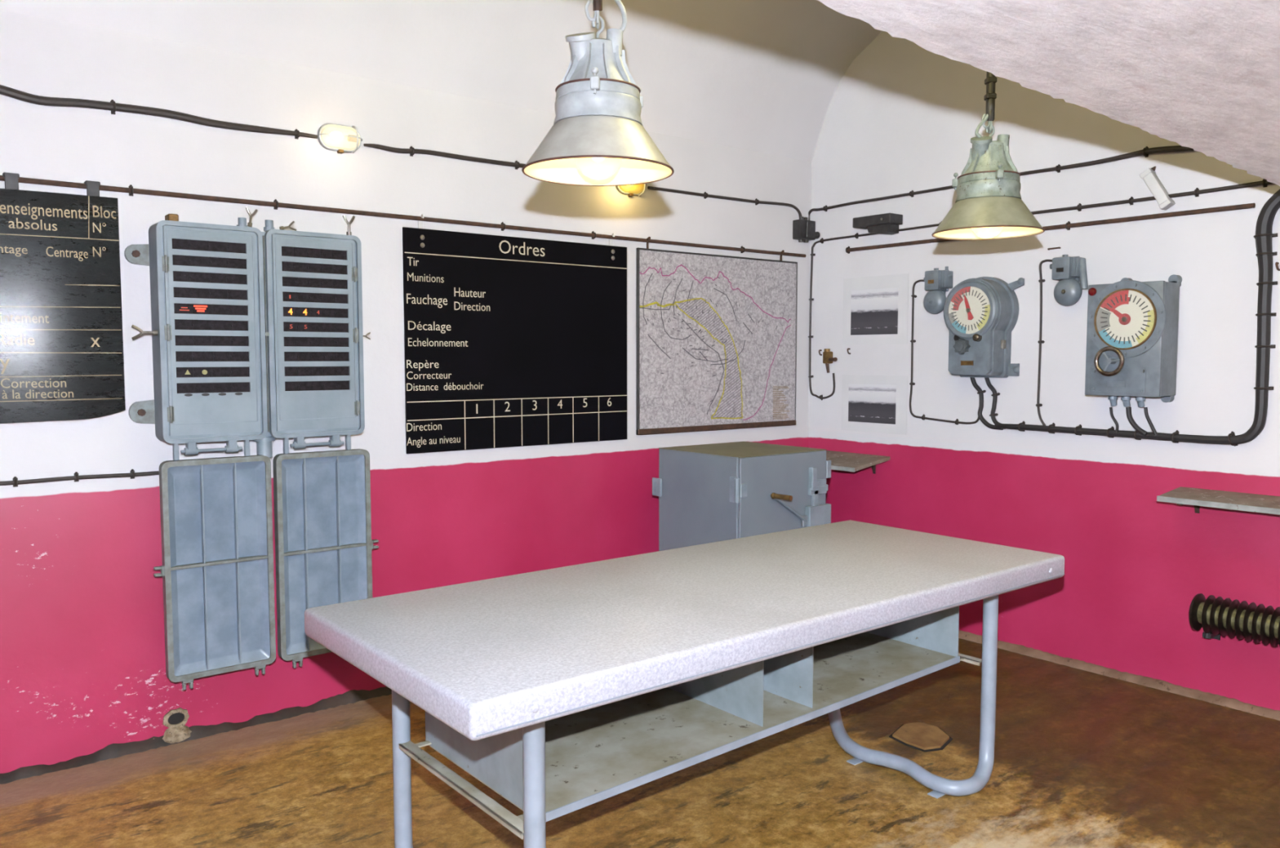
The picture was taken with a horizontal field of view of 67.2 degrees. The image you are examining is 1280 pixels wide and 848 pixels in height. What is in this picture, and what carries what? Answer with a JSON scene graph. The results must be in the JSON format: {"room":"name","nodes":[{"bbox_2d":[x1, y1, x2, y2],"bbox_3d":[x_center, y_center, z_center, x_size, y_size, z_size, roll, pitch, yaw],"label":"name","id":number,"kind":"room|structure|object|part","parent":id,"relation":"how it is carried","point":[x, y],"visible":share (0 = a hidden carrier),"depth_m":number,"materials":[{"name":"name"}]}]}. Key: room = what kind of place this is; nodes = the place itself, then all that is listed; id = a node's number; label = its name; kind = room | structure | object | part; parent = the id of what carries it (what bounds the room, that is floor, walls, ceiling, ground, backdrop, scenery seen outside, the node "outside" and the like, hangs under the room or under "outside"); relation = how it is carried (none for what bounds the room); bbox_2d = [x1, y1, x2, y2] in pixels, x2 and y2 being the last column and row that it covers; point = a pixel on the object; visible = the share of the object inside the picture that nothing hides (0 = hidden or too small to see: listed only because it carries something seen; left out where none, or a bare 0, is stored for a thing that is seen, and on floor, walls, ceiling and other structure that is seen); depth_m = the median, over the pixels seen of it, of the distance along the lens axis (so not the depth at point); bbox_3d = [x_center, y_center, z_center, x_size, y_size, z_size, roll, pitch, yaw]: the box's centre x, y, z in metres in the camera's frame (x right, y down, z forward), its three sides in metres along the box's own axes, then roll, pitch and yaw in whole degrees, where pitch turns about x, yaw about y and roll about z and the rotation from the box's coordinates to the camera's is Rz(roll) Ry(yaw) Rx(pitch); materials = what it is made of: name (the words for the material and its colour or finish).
{"room":"bunker command room","nodes":[
{"label":"bunker command room","id":0,"kind":"room"},
{"bbox_2d":[0,8,811,773],"bbox_3d":[-2.011,-0.112,4.085,8.220,2.940,0.120,-3,5,-38],"label":"wall","id":1,"kind":"structure","parent":0,"point":[82,656],"depth_m":4.31,"materials":[{"name":"paint"}]},
{"bbox_2d":[0,469,159,487],"bbox_3d":[-2.256,0.214,3.819,0.651,0.045,0.028,-3,5,-38],"label":"cable","id":2,"kind":"object","parent":1,"relation":"attached to","point":[132,474],"visible":1,"depth_m":3.83,"materials":[{"name":"rubber"}]},
{"bbox_2d":[0,84,317,139],"bbox_3d":[-1.959,-1.271,3.944,1.286,0.064,0.044,-3,5,-38],"label":"cable","id":3,"kind":"object","parent":1,"relation":"attached to","point":[112,105],"visible":1,"depth_m":3.88,"materials":[{"name":"rubber"}]},
{"bbox_2d":[162,707,191,743],"bbox_3d":[-1.983,1.288,4.117,0.120,0.143,0.074,-3,5,-38],"label":"outlet","id":4,"kind":"object","parent":1,"relation":"attached to","point":[175,720],"visible":1,"depth_m":4.11,"materials":[{"name":"paint"}]},
{"bbox_2d":[0,686,391,784],"bbox_3d":[-1.968,1.334,4.115,8.000,0.052,0.042,-3,5,-38],"label":"baseboard","id":5,"kind":"structure","parent":1,"relation":"attached to","point":[113,750],"depth_m":4.16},
{"bbox_2d":[124,207,378,690],"bbox_3d":[-1.649,0.080,4.200,1.008,2.022,0.177,-3,5,-38],"label":"electrical panel","id":6,"kind":"object","parent":1,"relation":"attached to","point":[257,335],"visible":0.99,"depth_m":4.13,"materials":[{"name":"blue paint"}]},
{"bbox_3d":[-1.781,0.601,4.078,0.434,0.916,0.045,-3,5,-38],"label":"door","id":7,"kind":"part","parent":6,"relation":"part of","materials":[{"name":"paint"}]},
{"bbox_2d":[167,461,270,675],"bbox_3d":[-1.786,0.600,4.084,0.394,0.876,0.042,-3,5,-38],"label":"door","id":8,"kind":"structure","parent":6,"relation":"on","point":[219,512],"depth_m":4.08,"materials":[{"name":"paint"}]},
{"bbox_3d":[-1.427,0.581,4.360,0.425,0.916,0.045,-3,5,-38],"label":"door","id":9,"kind":"part","parent":6,"relation":"part of","materials":[{"name":"paint"}]},
{"bbox_2d":[281,454,367,654],"bbox_3d":[-1.432,0.581,4.366,0.385,0.876,0.042,-3,5,-38],"label":"door","id":10,"kind":"structure","parent":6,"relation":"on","point":[324,497],"depth_m":4.35,"materials":[{"name":"paint"}]},
{"bbox_2d":[317,123,362,153],"bbox_3d":[-1.360,-1.309,4.397,0.205,0.132,0.078,-3,5,-38],"label":"wall light","id":11,"kind":"object","parent":1,"relation":"attached to","point":[340,138],"visible":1,"depth_m":4.40,"materials":[{"name":"white glass"}]},
{"bbox_3d":[-1.380,-1.311,4.382,0.066,0.044,0.044,-3,5,-38],"label":"bulb","id":12,"kind":"part","parent":11,"relation":"part of","materials":[{"name":"white glass"}]},
{"bbox_2d":[347,134,356,142],"bbox_3d":[-1.322,-1.314,4.431,0.040,0.030,0.030,-3,5,-38],"label":"socket","id":13,"kind":"object","parent":11,"relation":"attached to","point":[349,139],"depth_m":4.42,"materials":[{"name":"gold metal"}]},
{"bbox_2d":[0,175,806,257],"bbox_3d":[-0.704,-1.022,4.973,4.615,0.046,0.032,-3,5,-38],"label":"cable","id":14,"kind":"object","parent":1,"relation":"attached to","point":[131,190],"visible":1,"depth_m":4.49,"materials":[{"name":"metal"}]},
{"bbox_2d":[0,172,125,423],"bbox_3d":[-2.563,-0.465,3.520,1.183,0.946,0.062,-3,5,-37],"label":"information board","id":15,"kind":"object","parent":14,"relation":"hanging from","point":[61,337],"visible":1,"depth_m":3.73,"materials":[{"name":"black metal"}]},
{"bbox_2d":[402,213,626,453],"bbox_3d":[-0.607,-0.465,5.083,1.362,1.168,0.035,-3,5,-38],"label":"board","id":16,"kind":"object","parent":14,"relation":"hanging from","point":[509,341],"visible":1,"depth_m":5.03,"materials":[{"name":"black plastic"}]},
{"bbox_2d":[635,236,797,435],"bbox_3d":[0.512,-0.536,5.970,1.345,1.146,0.037,-3,5,-38],"label":"map","id":17,"kind":"object","parent":14,"relation":"hanging from","point":[716,335],"visible":1,"depth_m":5.92,"materials":[{"name":"paper"}]},
{"bbox_3d":[-0.012,-0.473,5.560,0.012,1.078,0.020,-3,5,-38],"label":"frame","id":18,"kind":"part","parent":17,"relation":"part of","materials":[{"name":"wood"}]},
{"bbox_3d":[0.509,-1.035,5.939,1.345,0.010,0.020,-3,5,-38],"label":"frame","id":19,"kind":"part","parent":17,"relation":"part of","materials":[{"name":"black metal"}]},
{"bbox_3d":[1.032,-0.531,6.392,0.006,1.078,0.020,-3,5,-38],"label":"frame","id":20,"kind":"part","parent":17,"relation":"part of","materials":[{"name":"black metal"}]},
{"bbox_2d":[363,143,525,169],"bbox_3d":[-0.706,-1.343,4.947,1.483,0.059,0.036,-3,5,-38],"label":"cable","id":21,"kind":"object","parent":1,"relation":"attached to","point":[411,150],"visible":0.69,"depth_m":4.73,"materials":[{"name":"rubber"}]},
{"bbox_2d":[615,183,647,196],"bbox_3d":[-0.039,-1.361,5.451,0.205,0.132,0.078,-3,5,-38],"label":"wall light","id":22,"kind":"object","parent":1,"relation":"attached to","point":[634,189],"visible":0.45,"depth_m":5.44,"materials":[{"name":"yellow glass"}]},
{"bbox_3d":[-0.036,-1.364,5.447,0.184,0.109,0.050,-3,5,-38],"label":"glass","id":23,"kind":"part","parent":22,"relation":"part of","materials":[{"name":"yellow glass"}]},
{"bbox_2d":[647,186,801,217],"bbox_3d":[0.560,-1.366,5.963,1.306,0.112,0.030,-3,5,-38],"label":"cable","id":24,"kind":"object","parent":1,"relation":"attached to","point":[705,195],"visible":0.98,"depth_m":5.92,"materials":[{"name":"rubber"}]},
{"bbox_2d":[792,216,820,242],"bbox_3d":[1.107,-1.284,6.369,0.197,0.165,0.084,-3,5,-38],"label":"junction box","id":25,"kind":"object","parent":1,"relation":"attached to","point":[804,229],"visible":1,"depth_m":6.33,"materials":[{"name":"black metal"}]},
{"bbox_3d":[1.162,-1.251,6.397,0.077,0.057,0.047,-2,4,-25],"label":"knob","id":26,"kind":"part","parent":25,"relation":"part of","materials":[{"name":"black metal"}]},
{"bbox_2d":[0,0,882,162],"bbox_3d":[-1.030,-1.996,2.708,8.240,1.010,3.233,-3,5,-38],"label":"ceiling","id":27,"kind":"structure","parent":0,"point":[761,76],"depth_m":4.97,"materials":[{"name":"white paint"}]},
{"bbox_2d":[521,0,674,186],"bbox_3d":[-0.113,-1.490,2.547,0.410,1.663,0.410,-1,4,-14],"label":"pendant lamp","id":28,"kind":"object","parent":27,"relation":"hanging from","point":[597,136],"visible":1,"depth_m":2.51,"materials":[{"name":"white metal"}]},
{"bbox_3d":[-0.114,-1.710,2.530,0.038,1.223,0.039,0,4,0],"label":"suspension rod","id":29,"kind":"part","parent":28,"relation":"part of","materials":[{"name":"metal"}]},
{"bbox_3d":[-0.113,-0.746,2.598,0.404,0.131,0.404,0,4,0],"label":"lamp shade","id":30,"kind":"part","parent":28,"relation":"part of","materials":[{"name":"grey metal"}]},
{"bbox_3d":[-0.113,-0.728,2.599,0.136,0.135,0.136,0,4,0],"label":"glass globe","id":31,"kind":"part","parent":28,"relation":"part of","materials":[{"name":"white glass"}]},
{"bbox_3d":[-0.113,-0.752,2.598,0.052,0.087,0.052,0,4,0],"label":"bulb","id":32,"kind":"part","parent":28,"relation":"part of","materials":[{"name":"white glass"}]},
{"bbox_2d":[931,71,1044,239],"bbox_3d":[1.336,-1.544,3.648,0.410,1.663,0.410,-1,4,-14],"label":"pendant lamp","id":33,"kind":"object","parent":27,"relation":"hanging from","point":[988,205],"visible":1,"depth_m":3.62,"materials":[{"name":"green metal"}]},
{"bbox_3d":[1.336,-0.781,3.701,0.136,0.135,0.136,0,4,0],"label":"glass globe","id":34,"kind":"part","parent":33,"relation":"part of","materials":[{"name":"white glass"}]},
{"bbox_3d":[1.336,-0.799,3.700,0.404,0.131,0.404,0,4,0],"label":"lamp shade","id":35,"kind":"part","parent":33,"relation":"part of","materials":[{"name":"beige metal"}]},
{"bbox_3d":[1.335,-1.763,3.631,0.038,1.223,0.039,0,4,0],"label":"suspension rod","id":36,"kind":"part","parent":33,"relation":"part of","materials":[{"name":"black metal"}]},
{"bbox_2d":[0,638,1279,847],"bbox_3d":[0.265,1.606,1.331,8.200,0.132,7.400,-3,5,-38],"label":"floor","id":37,"kind":"structure","parent":0,"point":[1083,759],"depth_m":3.68,"materials":[{"name":"concrete"}]},
{"bbox_2d":[304,520,1064,847],"bbox_3d":[0.310,0.972,3.349,2.577,0.880,1.058,-3,5,-38],"label":"table","id":38,"kind":"object","parent":37,"relation":"on","point":[563,691],"visible":1,"depth_m":3.02,"materials":[{"name":"paint"}]},
{"bbox_3d":[-0.509,1.059,2.739,0.055,0.790,0.838,-3,5,-38],"label":"leg","id":39,"kind":"part","parent":38,"relation":"part of","materials":[{"name":"grey paint"}]},
{"bbox_3d":[-0.479,0.843,2.796,0.003,0.372,0.646,-3,5,-38],"label":"panel","id":40,"kind":"part","parent":38,"relation":"part of","materials":[{"name":"paint"}]},
{"bbox_2d":[428,631,955,813],"bbox_3d":[0.282,0.964,3.410,1.948,0.055,0.650,-3,5,-38],"label":"shelf","id":41,"kind":"object","parent":38,"relation":"attached to","point":[594,755],"depth_m":3.16,"materials":[{"name":"metal"}]},
{"bbox_3d":[1.041,0.734,4.005,0.003,0.321,0.646,-3,5,-38],"label":"panel","id":42,"kind":"part","parent":38,"relation":"part of","materials":[{"name":"paint"}]},
{"bbox_3d":[1.022,0.976,3.939,0.292,0.790,0.868,-3,5,-38],"label":"leg","id":43,"kind":"part","parent":38,"relation":"part of","materials":[{"name":"grey paint"}]},
{"bbox_2d":[652,441,831,551],"bbox_3d":[0.593,0.706,5.310,0.723,1.140,0.818,-3,5,-38],"label":"cabinet","id":44,"kind":"object","parent":37,"relation":"on","point":[716,492],"visible":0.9,"depth_m":5.10,"materials":[{"name":"grey metal"}]},
{"bbox_3d":[0.561,0.137,5.303,0.661,0.004,0.638,-3,5,-38],"label":"plate","id":45,"kind":"part","parent":44,"relation":"part of","materials":[{"name":"grey metal"}]},
{"bbox_3d":[0.756,0.679,5.095,0.655,1.044,0.020,-3,5,-38],"label":"door","id":46,"kind":"part","parent":44,"relation":"part of","materials":[{"name":"grey paint"}]},
{"bbox_3d":[0.800,0.456,5.083,0.295,0.197,0.025,-3,5,-40],"label":"handle","id":47,"kind":"part","parent":44,"relation":"part of","materials":[{"name":"grey paint"}]},
{"bbox_2d":[808,31,1279,710],"bbox_3d":[3.400,-0.536,3.769,0.120,3.830,7.320,-3,5,-38],"label":"wall","id":48,"kind":"structure","parent":0,"point":[904,116],"depth_m":5.13,"materials":[{"name":"paint"}]},
{"bbox_2d":[822,348,837,373],"bbox_3d":[1.257,-0.415,6.327,0.054,0.160,0.115,-3,5,-38],"label":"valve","id":49,"kind":"object","parent":48,"relation":"attached to","point":[828,358],"visible":1,"depth_m":6.33,"materials":[{"name":"gold metal"}]},
{"bbox_3d":[1.263,-0.423,6.301,0.030,0.028,0.068,-3,5,-38],"label":"lever","id":50,"kind":"part","parent":49,"relation":"part of","materials":[{"name":"metal"}]},
{"bbox_2d":[826,450,889,474],"bbox_3d":[1.262,0.256,6.130,0.351,0.120,0.539,-3,5,-38],"label":"wall shelf","id":51,"kind":"object","parent":48,"relation":"attached to","point":[842,461],"visible":0.65,"depth_m":6.02,"materials":[{"name":"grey wood"}]},
{"bbox_2d":[840,374,907,435],"bbox_3d":[1.480,-0.128,6.107,0.004,0.364,0.512,-3,5,-38],"label":"print","id":52,"kind":"object","parent":48,"relation":"attached to","point":[869,403],"visible":1,"depth_m":6.10,"materials":[{"name":"white paper"}]},
{"bbox_2d":[848,383,896,424],"bbox_3d":[1.471,-0.129,6.116,0.002,0.244,0.369,-3,5,-38],"label":"picture","id":53,"kind":"object","parent":52,"relation":"attached to","point":[868,403],"depth_m":6.11},
{"bbox_2d":[842,273,908,345],"bbox_3d":[1.478,-0.717,6.069,0.004,0.429,0.504,-3,5,-38],"label":"print","id":54,"kind":"object","parent":48,"relation":"attached to","point":[876,308],"visible":1,"depth_m":6.06,"materials":[{"name":"white paper"}]},
{"bbox_2d":[850,287,898,335],"bbox_3d":[1.475,-0.707,6.071,0.002,0.285,0.364,-3,5,-38],"label":"picture","id":55,"kind":"object","parent":54,"relation":"attached to","point":[874,311],"depth_m":6.07},
{"bbox_2d":[853,213,902,235],"bbox_3d":[1.463,-1.225,5.945,0.139,0.115,0.285,-3,5,-38],"label":"iron bracket","id":56,"kind":"object","parent":48,"relation":"attached to","point":[888,224],"visible":1,"depth_m":5.88,"materials":[{"name":"metal"}]},
{"bbox_2d":[923,266,953,314],"bbox_3d":[1.742,-0.781,5.640,0.121,0.274,0.195,-3,5,-38],"label":"bell","id":57,"kind":"object","parent":48,"relation":"attached to","point":[937,282],"visible":0.98,"depth_m":5.61,"materials":[{"name":"grey paint"}]},
{"bbox_3d":[1.699,-0.831,5.625,0.004,0.022,0.040,-3,5,-38],"label":"name plate","id":58,"kind":"part","parent":57,"relation":"part of","materials":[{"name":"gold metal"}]},
{"bbox_2d":[909,280,979,425],"bbox_3d":[1.797,-0.429,5.675,0.024,0.861,0.489,-3,5,-38],"label":"cable","id":59,"kind":"object","parent":48,"relation":"attached to","point":[923,418],"visible":0.97,"depth_m":5.83,"materials":[{"name":"rubber"}]},
{"bbox_2d":[943,276,1024,377],"bbox_3d":[1.897,-0.543,5.382,0.220,0.567,0.422,-3,5,-38],"label":"dial","id":60,"kind":"object","parent":48,"relation":"attached to","point":[980,314],"visible":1,"depth_m":5.32,"materials":[{"name":"grey paint"}]},
{"bbox_3d":[1.794,-0.433,5.377,0.043,0.090,0.090,-3,5,-38],"label":"knob","id":61,"kind":"part","parent":60,"relation":"part of","materials":[{"name":"grey metal"}]},
{"bbox_3d":[1.824,-0.340,5.372,0.006,0.027,0.077,-3,5,-38],"label":"name plate","id":62,"kind":"part","parent":60,"relation":"part of","materials":[{"name":"gold metal"}]},
{"bbox_3d":[1.841,-0.540,5.362,0.022,0.525,0.340,-3,5,-38],"label":"plate","id":63,"kind":"part","parent":60,"relation":"part of","materials":[{"name":"grey paint"}]},
{"bbox_3d":[2.005,-0.439,5.314,0.035,0.050,0.014,-3,5,-38],"label":"plate","id":64,"kind":"part","parent":60,"relation":"part of","materials":[{"name":"metal"}]},
{"bbox_2d":[969,377,1003,430],"bbox_3d":[1.968,-0.122,5.473,0.036,0.300,0.211,-3,5,-38],"label":"cable","id":65,"kind":"object","parent":48,"relation":"attached to","point":[980,393],"visible":1,"depth_m":5.49,"materials":[{"name":"rubber"}]},
{"bbox_2d":[984,377,1005,429],"bbox_3d":[2.003,-0.122,5.429,0.035,0.295,0.141,-3,5,-38],"label":"cable","id":66,"kind":"object","parent":48,"relation":"attached to","point":[995,394],"visible":1,"depth_m":5.43,"materials":[{"name":"rubber"}]},
{"bbox_2d":[808,145,1193,220],"bbox_3d":[1.897,-1.350,5.473,0.040,0.137,2.494,-3,5,-38],"label":"cable","id":67,"kind":"object","parent":48,"relation":"attached to","point":[1145,151],"visible":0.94,"depth_m":5.03,"materials":[{"name":"rubber"}]},
{"bbox_2d":[808,178,1273,400],"bbox_3d":[2.027,-0.634,5.367,0.032,1.098,2.872,-3,5,-38],"label":"cable","id":68,"kind":"object","parent":48,"relation":"attached to","point":[1197,192],"visible":0.86,"depth_m":5.06,"materials":[{"name":"rubber"}]},
{"bbox_2d":[1035,259,1052,425],"bbox_3d":[2.178,-0.434,5.197,0.024,0.901,0.081,-3,5,-38],"label":"cable","id":69,"kind":"object","parent":48,"relation":"attached to","point":[1041,281],"visible":1,"depth_m":5.21,"materials":[{"name":"rubber"}]},
{"bbox_2d":[845,203,1255,253],"bbox_3d":[2.062,-1.060,5.291,0.034,0.048,2.343,-3,5,-38],"label":"rod","id":70,"kind":"object","parent":48,"relation":"attached to","point":[1068,225],"visible":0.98,"depth_m":4.88,"materials":[{"name":"metal"}]},
{"bbox_2d":[1047,247,1060,249],"bbox_3d":[2.205,-0.936,5.132,0.016,0.011,0.069,-3,5,-38],"label":"wall staple","id":71,"kind":"structure","parent":48,"relation":"attached to","point":[1052,247],"depth_m":5.12,"materials":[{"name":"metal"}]},
{"bbox_2d":[1049,254,1088,306],"bbox_3d":[2.234,-0.750,5.024,0.121,0.269,0.211,-3,5,-38],"label":"bell","id":72,"kind":"object","parent":48,"relation":"attached to","point":[1068,270],"visible":1,"depth_m":4.99,"materials":[{"name":"grey paint"}]},
{"bbox_3d":[2.187,-0.803,5.015,0.004,0.022,0.040,-3,5,-38],"label":"name plate","id":73,"kind":"part","parent":72,"relation":"part of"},
{"bbox_3d":[2.242,-0.819,5.056,0.064,0.136,0.109,-3,5,-38],"label":"plate","id":74,"kind":"part","parent":72,"relation":"part of","materials":[{"name":"grey paint"}]},
{"bbox_2d":[958,630,1279,720],"bbox_3d":[3.370,1.363,3.799,0.052,0.036,7.200,-3,5,-38],"label":"baseboard","id":75,"kind":"structure","parent":48,"relation":"attached to","point":[1234,704],"depth_m":4.87,"materials":[{"name":"concrete"}]},
{"bbox_2d":[1084,274,1182,407],"bbox_3d":[2.408,-0.403,4.717,0.262,0.644,0.378,-3,5,-38],"label":"dial","id":76,"kind":"object","parent":48,"relation":"attached to","point":[1132,327],"visible":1,"depth_m":4.64,"materials":[{"name":"grey paint"}]},
{"bbox_2d":[1109,407,1119,433],"bbox_3d":[2.400,-0.020,4.875,0.014,0.130,0.050,-3,5,-38],"label":"cable","id":77,"kind":"object","parent":76,"relation":"attached to","point":[1113,419],"visible":1,"depth_m":4.87,"materials":[{"name":"black rubber"}]},
{"bbox_3d":[2.330,-0.195,4.708,0.004,0.030,0.087,-3,5,-38],"label":"name plate","id":78,"kind":"part","parent":76,"relation":"part of","materials":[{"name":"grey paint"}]},
{"bbox_3d":[2.331,-0.216,4.706,0.003,0.127,0.270,-3,5,-38],"label":"plate","id":79,"kind":"part","parent":76,"relation":"part of","materials":[{"name":"grey paint"}]},
{"bbox_2d":[1125,407,1147,435],"bbox_3d":[2.470,-0.012,4.788,0.024,0.141,0.108,-3,5,-38],"label":"cable","id":80,"kind":"object","parent":76,"relation":"attached to","point":[1129,415],"visible":1,"depth_m":4.79,"materials":[{"name":"black rubber"}]},
{"bbox_2d":[1143,407,1157,435],"bbox_3d":[2.512,-0.013,4.735,0.016,0.139,0.070,-3,5,-38],"label":"cable","id":81,"kind":"object","parent":76,"relation":"attached to","point":[1145,409],"visible":1,"depth_m":4.74,"materials":[{"name":"black rubber"}]},
{"bbox_2d":[994,189,1279,446],"bbox_3d":[2.466,-0.531,4.788,0.076,1.234,1.500,-3,5,-38],"label":"cable","id":82,"kind":"object","parent":48,"relation":"attached to","point":[1264,235],"visible":0.98,"depth_m":4.35,"materials":[{"name":"rubber"}]},
{"bbox_2d":[1139,166,1175,210],"bbox_3d":[2.520,-1.149,4.690,0.056,0.216,0.152,-3,5,-38],"label":"strip light","id":83,"kind":"object","parent":48,"relation":"attached to","point":[1148,175],"visible":1,"depth_m":4.67,"materials":[{"name":"white plastic"}]},
{"bbox_2d":[1156,486,1279,515],"bbox_3d":[2.836,0.397,4.243,0.251,0.120,0.966,-3,5,-38],"label":"wall shelf","id":84,"kind":"object","parent":48,"relation":"attached to","point":[1197,497],"visible":1,"depth_m":4.40,"materials":[{"name":"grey wood"}]},
{"bbox_2d":[1188,593,1279,647],"bbox_3d":[2.947,0.939,4.182,0.200,0.230,1.030,-3,5,-38],"label":"radiator","id":85,"kind":"object","parent":48,"relation":"attached to","point":[1217,617],"visible":1,"depth_m":4.39,"materials":[{"name":"metal"}]},
{"bbox_2d":[1275,262,1279,271],"bbox_3d":[2.860,-0.707,4.316,0.029,0.041,0.022,-3,5,-38],"label":"wall hook","id":86,"kind":"object","parent":48,"relation":"attached to","point":[1277,264],"visible":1,"depth_m":4.31,"materials":[{"name":"metal"}]},
{"bbox_2d":[817,0,1279,186],"bbox_3d":[1.261,-0.897,0.003,8.120,0.810,4.156,-3,5,-38],"label":"ceiling","id":87,"kind":"structure","parent":0,"point":[1203,76],"depth_m":2.17,"materials":[{"name":"white paint"}]}
]}

